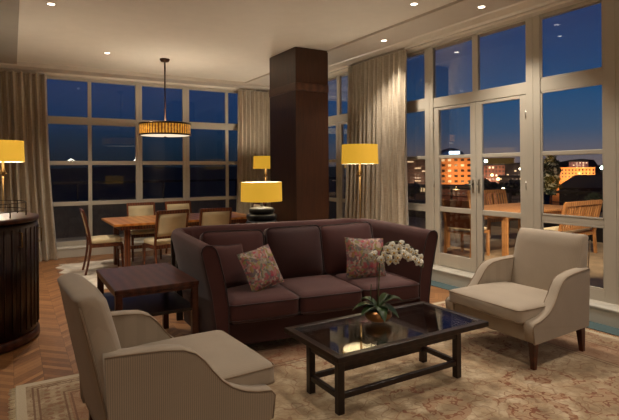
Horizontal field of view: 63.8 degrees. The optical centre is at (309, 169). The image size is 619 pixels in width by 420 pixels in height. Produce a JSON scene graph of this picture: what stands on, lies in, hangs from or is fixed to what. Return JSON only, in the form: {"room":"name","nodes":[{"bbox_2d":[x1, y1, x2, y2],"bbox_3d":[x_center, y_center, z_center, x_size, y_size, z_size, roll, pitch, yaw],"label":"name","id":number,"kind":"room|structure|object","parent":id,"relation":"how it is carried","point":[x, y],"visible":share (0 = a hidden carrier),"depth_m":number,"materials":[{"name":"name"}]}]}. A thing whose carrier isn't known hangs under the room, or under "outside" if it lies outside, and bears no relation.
{"room":"living room","nodes":[
{"label":"living room","id":0,"kind":"room"},
{"bbox_2d":[53,195,236,238],"bbox_3d":[-3.244,1.141,13.029,14.000,0.830,0.300,0,0,-31],"label":"wall","id":1,"kind":"structure","parent":0,"point":[68,221],"depth_m":11.80,"materials":[{"name":"black"}]},
{"bbox_2d":[51,179,236,200],"bbox_3d":[-3.206,0.495,13.055,13.900,0.460,0.060,0,0,-31],"label":"terrace railing","id":2,"kind":"object","parent":1,"relation":"on","point":[192,180],"visible":0.44,"depth_m":12.49,"materials":[{"name":"black metal"}]},
{"bbox_2d":[269,47,328,221],"bbox_3d":[-0.165,-0.121,7.541,0.590,3.245,0.870,0,0,-31],"label":"column","id":3,"kind":"structure","parent":0,"point":[299,87],"depth_m":7.22,"materials":[{"name":"brown wood"}]},
{"bbox_2d":[0,0,600,90],"bbox_3d":[0.071,-1.818,3.751,6.600,0.265,13.550,0,0,-31],"label":"ceiling","id":4,"kind":"structure","parent":0,"point":[228,40],"depth_m":6.28,"materials":[{"name":"paint"}]},
{"bbox_2d":[0,70,57,261],"bbox_3d":[-4.884,-0.042,8.072,1.410,3.141,0.184,0,0,-31],"label":"curtain","id":5,"kind":"object","parent":4,"relation":"hanging from","point":[23,95],"visible":0.8,"depth_m":8.22,"materials":[{"name":"beige fabric"}]},
{"bbox_2d":[0,68,268,92],"bbox_3d":[-3.038,-1.646,9.338,5.400,0.060,0.129,0,0,-31],"label":"trim","id":6,"kind":"structure","parent":4,"relation":"attached to","point":[46,73],"depth_m":9.15,"materials":[{"name":"paint"}]},
{"bbox_2d":[138,58,190,137],"bbox_3d":[-2.263,-1.115,7.788,0.794,1.235,0.794,0,0,-31],"label":"pendant lamp","id":7,"kind":"object","parent":4,"relation":"hanging from","point":[165,129],"visible":1,"depth_m":7.51,"materials":[{"name":"orange fabric"}]},
{"bbox_2d":[141,134,188,136],"bbox_3d":[-2.259,-0.531,7.788,0.756,0.027,0.756,0,0,-31],"label":"diffuser","id":8,"kind":"object","parent":7,"relation":"attached to","point":[144,135],"depth_m":7.67,"materials":[{"name":"grey plastic"}]},
{"bbox_2d":[236,89,270,223],"bbox_3d":[-1.150,-0.071,10.313,0.820,3.141,0.165,0,0,-31],"label":"curtain","id":9,"kind":"object","parent":4,"relation":"hanging from","point":[253,107],"visible":0.59,"depth_m":10.26,"materials":[{"name":"beige fabric"}]},
{"bbox_2d":[344,48,408,225],"bbox_3d":[0.961,-0.098,7.533,0.188,3.161,1.500,0,0,-31],"label":"curtain","id":10,"kind":"object","parent":4,"relation":"hanging from","point":[377,88],"visible":0.66,"depth_m":7.32,"materials":[{"name":"beige fabric"}]},
{"bbox_2d":[328,0,586,77],"bbox_3d":[1.439,-1.709,6.784,0.419,0.065,8.150,0,0,-31],"label":"trim","id":11,"kind":"structure","parent":4,"relation":"attached to","point":[525,9],"depth_m":5.97,"materials":[{"name":"paint"}]},
{"bbox_2d":[0,249,618,419],"bbox_3d":[0.051,1.560,3.636,6.400,0.120,13.400,0,0,-31],"label":"floor","id":12,"kind":"structure","parent":0,"point":[50,355],"depth_m":4.38,"materials":[{"name":"brown wood"}]},
{"bbox_2d":[0,140,24,211],"bbox_3d":[-3.539,0.598,5.746,0.442,1.860,0.442,0,0,-31],"label":"floor lamp","id":13,"kind":"object","parent":12,"relation":"on","point":[10,150],"visible":0.61,"depth_m":5.65,"materials":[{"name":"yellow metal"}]},
{"bbox_2d":[0,162,7,175],"bbox_3d":[-3.535,-0.030,5.751,0.079,0.205,0.088,0,0,-31],"label":"socket","id":14,"kind":"object","parent":13,"relation":"attached to","point":[2,171],"depth_m":5.73,"materials":[{"name":"gold metal"}]},
{"bbox_2d":[0,200,41,354],"bbox_3d":[-3.038,0.910,4.347,1.235,1.228,1.228,0,0,-31],"label":"bar cabinet","id":15,"kind":"object","parent":12,"relation":"on","point":[19,231],"visible":1,"depth_m":4.23,"materials":[{"name":"brown wood"}]},
{"bbox_2d":[56,254,170,289],"bbox_3d":[-2.081,1.512,7.867,3.350,0.010,2.258,0,0,-31],"label":"area rug","id":16,"kind":"object","parent":12,"relation":"on","point":[76,268],"visible":0.21,"depth_m":7.85,"materials":[{"name":"fabric"}]},
{"bbox_2d":[79,208,123,275],"bbox_3d":[-3.111,1.047,7.428,0.569,0.935,0.490,0,0,-29],"label":"dining chair","id":17,"kind":"object","parent":16,"relation":"on","point":[98,241],"visible":1,"depth_m":7.29,"materials":[{"name":"brown wood"}]},
{"bbox_2d":[126,202,161,261],"bbox_3d":[-2.835,1.045,8.498,0.490,0.935,0.569,0,0,-29],"label":"dining chair","id":18,"kind":"object","parent":16,"relation":"on","point":[139,208],"visible":0.41,"depth_m":8.61,"materials":[{"name":"beige fabric"}]},
{"bbox_2d":[142,209,189,264],"bbox_3d":[-2.085,1.039,7.216,0.490,0.935,0.569,0,0,-39],"label":"dining chair","id":19,"kind":"object","parent":16,"relation":"on","point":[166,221],"visible":0.64,"depth_m":7.02,"materials":[{"name":"beige fabric"}]},
{"bbox_2d":[101,212,246,266],"bbox_3d":[-2.086,1.137,8.017,2.200,0.740,1.190,0,0,-31],"label":"dining table","id":20,"kind":"object","parent":16,"relation":"on","point":[129,223],"visible":0.41,"depth_m":7.53,"materials":[{"name":"brown wood"}]},
{"bbox_2d":[164,200,191,253],"bbox_3d":[-2.259,1.040,8.866,0.490,0.935,0.569,0,0,-34],"label":"dining chair","id":21,"kind":"object","parent":16,"relation":"on","point":[169,205],"visible":0.19,"depth_m":9.04,"materials":[{"name":"beige fabric"}]},
{"bbox_2d":[199,207,231,225],"bbox_3d":[-1.494,1.034,7.548,0.490,0.935,0.569,0,0,-28],"label":"dining chair","id":22,"kind":"object","parent":16,"relation":"on","point":[208,216],"visible":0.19,"depth_m":7.32,"materials":[{"name":"beige fabric"}]},
{"bbox_2d":[252,202,266,206],"bbox_3d":[-1.096,1.031,8.604,0.569,0.935,0.490,0,0,-31],"label":"dining chair","id":23,"kind":"object","parent":16,"relation":"on","point":[255,204],"visible":0.12,"depth_m":8.76,"materials":[{"name":"beige fabric"}]},
{"bbox_2d":[57,241,170,258],"bbox_3d":[-3.033,1.431,9.517,5.650,0.185,0.340,0,0,-31],"label":"baseboard","id":24,"kind":"structure","parent":12,"relation":"on","point":[70,251],"depth_m":8.76,"materials":[{"name":"paint"}]},
{"bbox_2d":[47,76,139,246],"bbox_3d":[-3.939,-0.149,8.916,1.700,3.020,0.045,0,0,-31],"label":"window","id":25,"kind":"structure","parent":24,"relation":"on","point":[89,120],"depth_m":8.91,"materials":[{"name":"paint"}]},
{"bbox_2d":[139,83,186,240],"bbox_3d":[-2.823,-0.158,9.584,0.900,3.020,0.045,0,0,-31],"label":"window","id":26,"kind":"structure","parent":24,"relation":"on","point":[141,162],"depth_m":9.55,"materials":[{"name":"paint"}]},
{"bbox_2d":[186,87,237,206],"bbox_3d":[-1.704,-0.167,10.254,1.710,3.020,0.045,0,0,-31],"label":"window","id":27,"kind":"structure","parent":24,"relation":"on","point":[225,126],"depth_m":10.09,"materials":[{"name":"paint"}]},
{"bbox_2d":[96,262,198,333],"bbox_3d":[-1.393,1.201,4.207,0.635,0.620,0.940,0,0,-31],"label":"side table","id":28,"kind":"object","parent":12,"relation":"on","point":[150,288],"visible":0.66,"depth_m":4.00,"materials":[{"name":"brown wood"}]},
{"bbox_2d":[103,291,191,315],"bbox_3d":[-1.393,1.113,4.207,0.595,0.025,0.900,0,0,-31],"label":"shelf","id":29,"kind":"object","parent":28,"relation":"attached to","point":[164,303],"depth_m":4.08,"materials":[{"name":"brown wood"}]},
{"bbox_2d":[171,238,182,320],"bbox_3d":[-0.514,1.104,5.542,1.950,0.800,0.420,0,0,-23],"label":"console table","id":30,"kind":"object","parent":12,"relation":"on","point":[179,316],"visible":0.18,"depth_m":5.29,"materials":[{"name":"black paint"}]},
{"bbox_2d":[241,181,281,222],"bbox_3d":[-0.533,0.422,5.536,0.460,0.565,0.460,0,0,-31],"label":"table lamp","id":31,"kind":"object","parent":30,"relation":"on","point":[267,191],"visible":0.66,"depth_m":5.38,"materials":[{"name":"yellow fabric"}]},
{"bbox_2d":[253,156,269,180],"bbox_3d":[-0.810,0.630,9.209,0.456,1.753,0.456,0,0,-31],"label":"floor lamp","id":32,"kind":"object","parent":12,"relation":"on","point":[259,162],"visible":0.57,"depth_m":9.00,"materials":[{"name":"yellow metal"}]},
{"bbox_2d":[171,218,437,343],"bbox_3d":[-0.073,1.023,4.736,2.321,0.955,1.199,0,0,-23],"label":"sofa","id":33,"kind":"object","parent":12,"relation":"on","point":[310,256],"visible":0.8,"depth_m":4.50,"materials":[{"name":"red fabric"}]},
{"bbox_2d":[212,243,248,287],"bbox_3d":[-0.712,0.851,4.382,0.400,0.395,0.185,0,0,-42],"label":"throw pillow","id":34,"kind":"object","parent":33,"relation":"on","point":[234,274],"visible":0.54,"depth_m":4.34,"materials":[{"name":"red fabric"}]},
{"bbox_2d":[199,230,262,252],"bbox_3d":[-0.718,0.816,4.635,0.590,0.480,0.293,1,-14,-23],"label":"cushion","id":35,"kind":"object","parent":33,"relation":"on","point":[250,240],"depth_m":4.57,"materials":[{"name":"red fabric"}]},
{"bbox_2d":[237,244,283,291],"bbox_3d":[-0.420,0.858,4.311,0.207,0.375,0.399,0,0,41],"label":"throw pillow","id":36,"kind":"object","parent":33,"relation":"on","point":[259,265],"visible":0.99,"depth_m":4.24,"materials":[{"name":"multicoloured fabric"}]},
{"bbox_2d":[227,284,298,323],"bbox_3d":[-0.475,1.129,4.287,0.589,0.217,0.689,0,0,-23],"label":"seat cushion","id":37,"kind":"object","parent":33,"relation":"on","point":[278,303],"depth_m":4.02,"materials":[{"name":"red fabric"}]},
{"bbox_2d":[263,225,322,278],"bbox_3d":[-0.160,0.811,4.873,0.570,0.500,0.293,-1,-11,-23],"label":"cushion","id":38,"kind":"object","parent":33,"relation":"on","point":[297,251],"depth_m":4.76,"materials":[{"name":"red fabric"}]},
{"bbox_2d":[279,275,361,314],"bbox_3d":[0.074,1.125,4.521,0.589,0.217,0.689,0,0,-23],"label":"seat cushion","id":39,"kind":"object","parent":33,"relation":"on","point":[316,294],"depth_m":4.28,"materials":[{"name":"red fabric"}]},
{"bbox_2d":[320,222,371,274],"bbox_3d":[0.370,0.807,5.099,0.600,0.490,0.293,-2,-13,-23],"label":"cushion","id":40,"kind":"object","parent":33,"relation":"on","point":[332,236],"depth_m":4.94,"materials":[{"name":"red fabric"}]},
{"bbox_2d":[345,237,385,277],"bbox_3d":[0.534,0.844,4.750,0.392,0.384,0.199,0,0,-6],"label":"throw pillow","id":41,"kind":"object","parent":33,"relation":"on","point":[359,265],"visible":0.91,"depth_m":4.69,"materials":[{"name":"multicoloured fabric"}]},
{"bbox_2d":[334,271,418,305],"bbox_3d":[0.623,1.120,4.755,0.589,0.217,0.689,0,0,-23],"label":"seat cushion","id":42,"kind":"object","parent":33,"relation":"on","point":[404,285],"depth_m":4.52,"materials":[{"name":"red fabric"}]},
{"bbox_2d":[7,301,618,419],"bbox_3d":[0.782,1.488,3.124,4.600,0.012,3.470,0,0,-31],"label":"area rug","id":43,"kind":"object","parent":12,"relation":"on","point":[497,381],"visible":0.41,"depth_m":3.39,"materials":[{"name":"beige carpet"}]},
{"bbox_2d":[57,273,275,419],"bbox_3d":[-0.789,1.030,2.720,0.998,0.929,0.904,0,0,-34],"label":"armchair","id":44,"kind":"object","parent":43,"relation":"on","point":[129,366],"visible":1,"depth_m":2.38,"materials":[{"name":"beige fabric"}]},
{"bbox_2d":[129,330,273,384],"bbox_3d":[-0.687,1.109,2.788,0.752,0.180,0.740,0,0,-34],"label":"seat cushion","id":45,"kind":"object","parent":44,"relation":"on","point":[236,363],"depth_m":2.76,"materials":[{"name":"beige fabric"}]},
{"bbox_2d":[284,301,488,415],"bbox_3d":[0.540,1.275,3.417,1.270,0.418,0.650,0,0,-31],"label":"coffee table","id":46,"kind":"object","parent":43,"relation":"on","point":[348,342],"visible":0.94,"depth_m":3.31,"materials":[{"name":"brown wood"}]},
{"bbox_2d":[352,240,423,322],"bbox_3d":[0.549,0.780,3.481,0.492,0.571,0.203,0,0,13],"label":"potted orchid","id":47,"kind":"object","parent":46,"relation":"on","point":[379,311],"visible":1,"depth_m":3.47,"materials":[{"name":"white plant"}]},
{"bbox_2d":[445,227,590,369],"bbox_3d":[1.779,1.010,4.200,0.946,0.929,0.904,0,0,-28],"label":"armchair","id":48,"kind":"object","parent":43,"relation":"on","point":[539,293],"visible":0.93,"depth_m":4.04,"materials":[{"name":"beige fabric"}]},
{"bbox_2d":[449,281,547,323],"bbox_3d":[1.676,1.090,4.145,0.712,0.180,0.740,0,0,-28],"label":"seat cushion","id":49,"kind":"object","parent":48,"relation":"on","point":[503,302],"depth_m":4.00,"materials":[{"name":"beige fabric"}]},
{"bbox_2d":[341,144,377,218],"bbox_3d":[0.625,0.594,6.129,0.456,1.802,0.456,0,0,-31],"label":"floor lamp","id":50,"kind":"object","parent":12,"relation":"on","point":[359,154],"visible":0.67,"depth_m":5.94,"materials":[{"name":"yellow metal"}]},
{"bbox_2d":[356,164,362,175],"bbox_3d":[0.630,-0.014,6.134,0.081,0.199,0.091,0,0,-31],"label":"socket","id":51,"kind":"object","parent":50,"relation":"attached to","point":[359,172],"depth_m":6.12,"materials":[{"name":"gold metal"}]},
{"bbox_2d":[431,265,618,327],"bbox_3d":[1.593,1.395,7.094,0.400,0.185,8.550,0,0,-31],"label":"baseboard","id":52,"kind":"structure","parent":12,"relation":"on","point":[600,312],"depth_m":4.90,"materials":[{"name":"paint"}]},
{"bbox_2d":[328,72,347,123],"bbox_3d":[0.527,-0.194,8.794,0.055,3.040,1.510,0,0,-31],"label":"window","id":53,"kind":"structure","parent":52,"relation":"on","point":[338,84],"depth_m":8.77,"materials":[{"name":"glass"}]},
{"bbox_2d":[328,123,338,218],"bbox_3d":[0.341,0.241,9.070,0.092,2.132,0.670,0,0,-31],"label":"door","id":54,"kind":"structure","parent":53,"relation":"attached to","point":[333,129],"depth_m":8.96,"materials":[{"name":"paint"}]},
{"bbox_2d":[338,122,346,218],"bbox_3d":[0.689,0.239,8.489,0.092,2.132,0.670,0,0,-31],"label":"door","id":55,"kind":"structure","parent":53,"relation":"attached to","point":[343,125],"depth_m":8.71,"materials":[{"name":"paint"}]},
{"bbox_2d":[407,48,429,229],"bbox_3d":[1.482,-0.202,7.199,0.055,3.040,0.770,0,0,-31],"label":"window","id":56,"kind":"structure","parent":52,"relation":"on","point":[418,124],"depth_m":7.08,"materials":[{"name":"paint"}]},
{"bbox_2d":[429,17,533,264],"bbox_3d":[2.088,-0.206,6.186,0.055,3.040,1.590,0,0,-31],"label":"door frame","id":57,"kind":"structure","parent":52,"relation":"on","point":[443,58],"depth_m":6.20,"materials":[{"name":"paint"}]},
{"bbox_2d":[433,102,476,272],"bbox_3d":[1.883,0.229,6.494,0.092,2.132,0.715,0,0,-31],"label":"door","id":58,"kind":"structure","parent":57,"relation":"attached to","point":[445,255],"depth_m":6.63,"materials":[{"name":"paint"}]},
{"bbox_2d":[476,95,526,267],"bbox_3d":[2.254,0.226,5.874,0.092,2.132,0.715,0,0,-31],"label":"door","id":59,"kind":"structure","parent":57,"relation":"attached to","point":[480,155],"depth_m":6.03,"materials":[{"name":"paint"}]},
{"bbox_2d":[533,0,616,304],"bbox_3d":[2.721,-0.211,5.128,0.055,3.040,0.875,0,0,-31],"label":"window","id":60,"kind":"structure","parent":52,"relation":"on","point":[605,75],"depth_m":4.87,"materials":[{"name":"paint"}]},
{"bbox_2d":[615,0,618,304],"bbox_3d":[3.347,-0.216,4.082,0.055,3.040,1.565,0,0,-31],"label":"window","id":61,"kind":"structure","parent":52,"relation":"on","point":[616,1],"depth_m":4.73,"materials":[{"name":"paint"}]},
{"bbox_2d":[431,280,618,335],"bbox_3d":[1.404,1.486,6.835,0.210,0.006,8.300,0,0,-31],"label":"trim","id":62,"kind":"structure","parent":12,"relation":"on","point":[592,325],"depth_m":4.69,"materials":[{"name":"teal carpet"}]},
{"bbox_2d":[56,225,603,287],"bbox_3d":[0.235,1.588,7.709,14.500,0.120,13.000,0,0,-31],"label":"floor","id":63,"kind":"structure","parent":0,"point":[595,259],"depth_m":9.46,"materials":[{"name":"stone"}]},
{"bbox_2d":[449,200,489,257],"bbox_3d":[2.729,1.008,8.710,0.620,1.000,0.560,0,0,-39],"label":"outdoor chair","id":64,"kind":"object","parent":63,"relation":"on","point":[460,222],"visible":0.6,"depth_m":8.55,"materials":[{"name":"brown wood"}]},
{"bbox_2d":[452,227,486,231],"bbox_3d":[2.784,1.035,8.754,0.480,0.084,0.480,0,0,-39],"label":"seat cushion","id":65,"kind":"object","parent":64,"relation":"on","point":[454,229],"depth_m":8.59,"materials":[{"name":"beige fabric"}]},
{"bbox_2d":[467,189,517,238],"bbox_3d":[4.283,0.986,11.329,1.210,1.020,0.670,0,0,-27],"label":"outdoor chair","id":66,"kind":"object","parent":63,"relation":"on","point":[501,191],"visible":0.36,"depth_m":11.59,"materials":[{"name":"brown wood"}]},
{"bbox_2d":[484,203,584,255],"bbox_3d":[3.967,1.116,9.647,2.400,0.765,1.490,0,0,-31],"label":"outdoor table","id":67,"kind":"object","parent":63,"relation":"on","point":[509,207],"visible":0.23,"depth_m":9.13,"materials":[{"name":"brown wood"}]},
{"bbox_2d":[544,223,558,227],"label":"planter","id":68,"kind":"object","parent":63,"relation":"on","point":[546,225],"depth_m":11.06,"materials":[{"name":"black paint"}]},
{"bbox_2d":[543,155,561,204],"bbox_3d":[5.485,0.300,11.285,0.488,1.415,0.472,0,0,-31],"label":"flowering shrub","id":69,"kind":"object","parent":68,"relation":"on","point":[551,178],"visible":0.94,"depth_m":11.20,"materials":[{"name":"green plant"}]},
{"bbox_2d":[544,199,602,252],"bbox_3d":[4.510,1.015,8.737,1.210,0.959,0.670,0,0,-34],"label":"outdoor chair","id":70,"kind":"object","parent":63,"relation":"on","point":[587,204],"visible":0.6,"depth_m":8.55,"materials":[{"name":"brown wicker"}]},
{"bbox_2d":[544,225,591,232],"bbox_3d":[4.480,1.060,8.782,1.090,0.075,0.480,0,0,-34],"label":"seat cushion","id":71,"kind":"object","parent":70,"relation":"on","point":[586,230],"depth_m":8.67,"materials":[{"name":"beige fabric"}]},
{"bbox_2d":[588,227,602,242],"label":"planter","id":72,"kind":"object","parent":63,"relation":"on","point":[599,233],"depth_m":10.13,"materials":[{"name":"black paint"}]},
{"bbox_2d":[584,193,602,212],"bbox_3d":[5.983,0.735,10.453,0.378,0.540,0.386,0,0,34],"label":"shrub","id":73,"kind":"object","parent":72,"relation":"on","point":[597,197],"visible":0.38,"depth_m":10.42,"materials":[{"name":"green plant"}]},
{"bbox_2d":[364,307,391,322],"bbox_3d":[0.483,1.025,3.501,0.194,0.083,0.194,0,0,-31],"label":"bowl","id":74,"kind":"object","parent":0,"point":[379,315],"depth_m":3.43,"materials":[{"name":"brown ceramic"}]},
{"bbox_2d":[484,212,602,228],"bbox_3d":[6.153,1.216,11.252,0.300,0.530,13.000,0,0,-31],"label":"wall","id":75,"kind":"structure","parent":0,"point":[513,224],"depth_m":12.68,"materials":[{"name":"black"}]},
{"bbox_2d":[448,187,602,209],"bbox_3d":[6.132,0.722,11.184,0.060,0.460,12.900,0,0,-31],"label":"terrace railing","id":76,"kind":"object","parent":75,"relation":"on","point":[587,193],"visible":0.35,"depth_m":12.73,"materials":[{"name":"black metal"}]},
{"bbox_2d":[544,196,549,203],"bbox_3d":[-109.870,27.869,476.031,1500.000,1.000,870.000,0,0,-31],"label":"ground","id":77,"kind":"structure","parent":0,"point":[546,198],"depth_m":413.43,"materials":[{"name":"black"}]},
{"bbox_2d":[50,166,236,201],"bbox_3d":[-154.170,12.356,487.998,367.095,30.725,305.947,0,0,-31],"label":"water","id":78,"kind":"object","parent":77,"relation":"on","point":[60,192],"visible":0.28,"depth_m":420.00,"materials":[{"name":"blue liquid"}]},
{"bbox_2d":[447,148,463,154],"bbox_3d":[119.418,3.657,419.327,22.000,43.800,23.400,0,0,16],"label":"domed tower","id":79,"kind":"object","parent":77,"relation":"on","point":[451,151],"visible":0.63,"depth_m":410.42,"materials":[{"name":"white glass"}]},
{"bbox_2d":[448,184,468,200],"bbox_3d":[40.474,15.200,134.598,11.848,21.961,10.400,0,0,17],"label":"building","id":80,"kind":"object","parent":77,"relation":"on","point":[460,192],"visible":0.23,"depth_m":130.01,"materials":[{"name":"red brick"}]},
{"bbox_2d":[447,158,470,183],"bbox_3d":[91.274,8.879,309.400,19.312,33.800,20.400,0,0,16],"label":"building","id":81,"kind":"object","parent":77,"relation":"on","point":[458,169],"visible":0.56,"depth_m":299.50,"materials":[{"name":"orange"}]},
{"bbox_2d":[484,178,489,203],"bbox_3d":[49.832,14.258,140.527,3.794,23.698,3.399,0,0,-31],"label":"tree","id":82,"kind":"object","parent":77,"relation":"on","point":[485,179],"visible":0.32,"depth_m":139.31,"materials":[{"name":"green plant"}]},
{"bbox_2d":[486,181,497,203],"bbox_3d":[40.732,14.389,109.796,3.074,23.579,3.066,0,0,-31],"label":"tree","id":83,"kind":"object","parent":77,"relation":"on","point":[489,184],"visible":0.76,"depth_m":108.97,"materials":[{"name":"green plant"}]},
{"bbox_2d":[484,164,505,204],"bbox_3d":[84.717,11.786,229.193,10.339,28.091,20.400,0,0,20],"label":"building","id":84,"kind":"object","parent":77,"relation":"on","point":[496,170],"visible":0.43,"depth_m":219.81,"materials":[{"name":"red brick"}]},
{"bbox_2d":[486,158,514,174],"bbox_3d":[114.742,9.399,299.151,15.771,32.390,20.400,0,0,21],"label":"building","id":85,"kind":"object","parent":77,"relation":"on","point":[490,160],"visible":0.21,"depth_m":289.72,"materials":[{"name":"brown"}]},
{"bbox_2d":[497,182,507,203],"bbox_3d":[40.808,14.447,104.892,2.967,23.463,2.963,0,0,-31],"label":"tree","id":86,"kind":"object","parent":77,"relation":"on","point":[501,185],"visible":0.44,"depth_m":104.23,"materials":[{"name":"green plant"}]},
{"bbox_2d":[498,175,519,202],"bbox_3d":[64.817,13.931,155.354,10.560,24.114,12.400,0,0,23],"label":"building","id":87,"kind":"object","parent":77,"relation":"on","point":[503,178],"visible":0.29,"depth_m":150.89,"materials":[{"name":"black"}]},
{"bbox_2d":[506,164,519,174],"bbox_3d":[106.064,11.424,249.017,14.121,28.477,20.400,0,0,23],"label":"building","id":88,"kind":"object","parent":77,"relation":"on","point":[511,169],"visible":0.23,"depth_m":241.30,"materials":[{"name":"grey"}]},
{"bbox_2d":[506,179,519,195],"bbox_3d":[46.776,14.157,114.806,3.121,23.947,3.845,0,0,-31],"label":"tree","id":89,"kind":"object","parent":77,"relation":"on","point":[512,184],"visible":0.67,"depth_m":113.76,"materials":[{"name":"green plant"}]},
{"bbox_2d":[514,159,602,195],"bbox_3d":[239.393,7.340,542.554,346.479,34.538,219.137,0,0,-31],"label":"hill","id":90,"kind":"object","parent":77,"relation":"on","point":[591,163],"visible":0.12,"depth_m":470.03,"materials":[{"name":"black"}]},
{"bbox_2d":[552,167,595,204],"bbox_3d":[142.392,12.101,268.894,21.159,26.549,16.400,0,0,28],"label":"building","id":91,"kind":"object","parent":77,"relation":"on","point":[566,173],"visible":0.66,"depth_m":262.44,"materials":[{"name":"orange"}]},
{"bbox_2d":[568,161,588,166],"bbox_3d":[183.358,9.613,338.618,11.888,30.878,20.400,0,0,28],"label":"building","id":92,"kind":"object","parent":77,"relation":"on","point":[571,163],"visible":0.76,"depth_m":329.98,"materials":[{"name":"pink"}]},
{"bbox_2d":[559,175,602,211],"bbox_3d":[45.476,13.470,75.792,13.113,25.342,14.500,0,0,31],"label":"building","id":93,"kind":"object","parent":77,"relation":"on","point":[590,183],"visible":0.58,"depth_m":72.56,"materials":[{"name":"black"}]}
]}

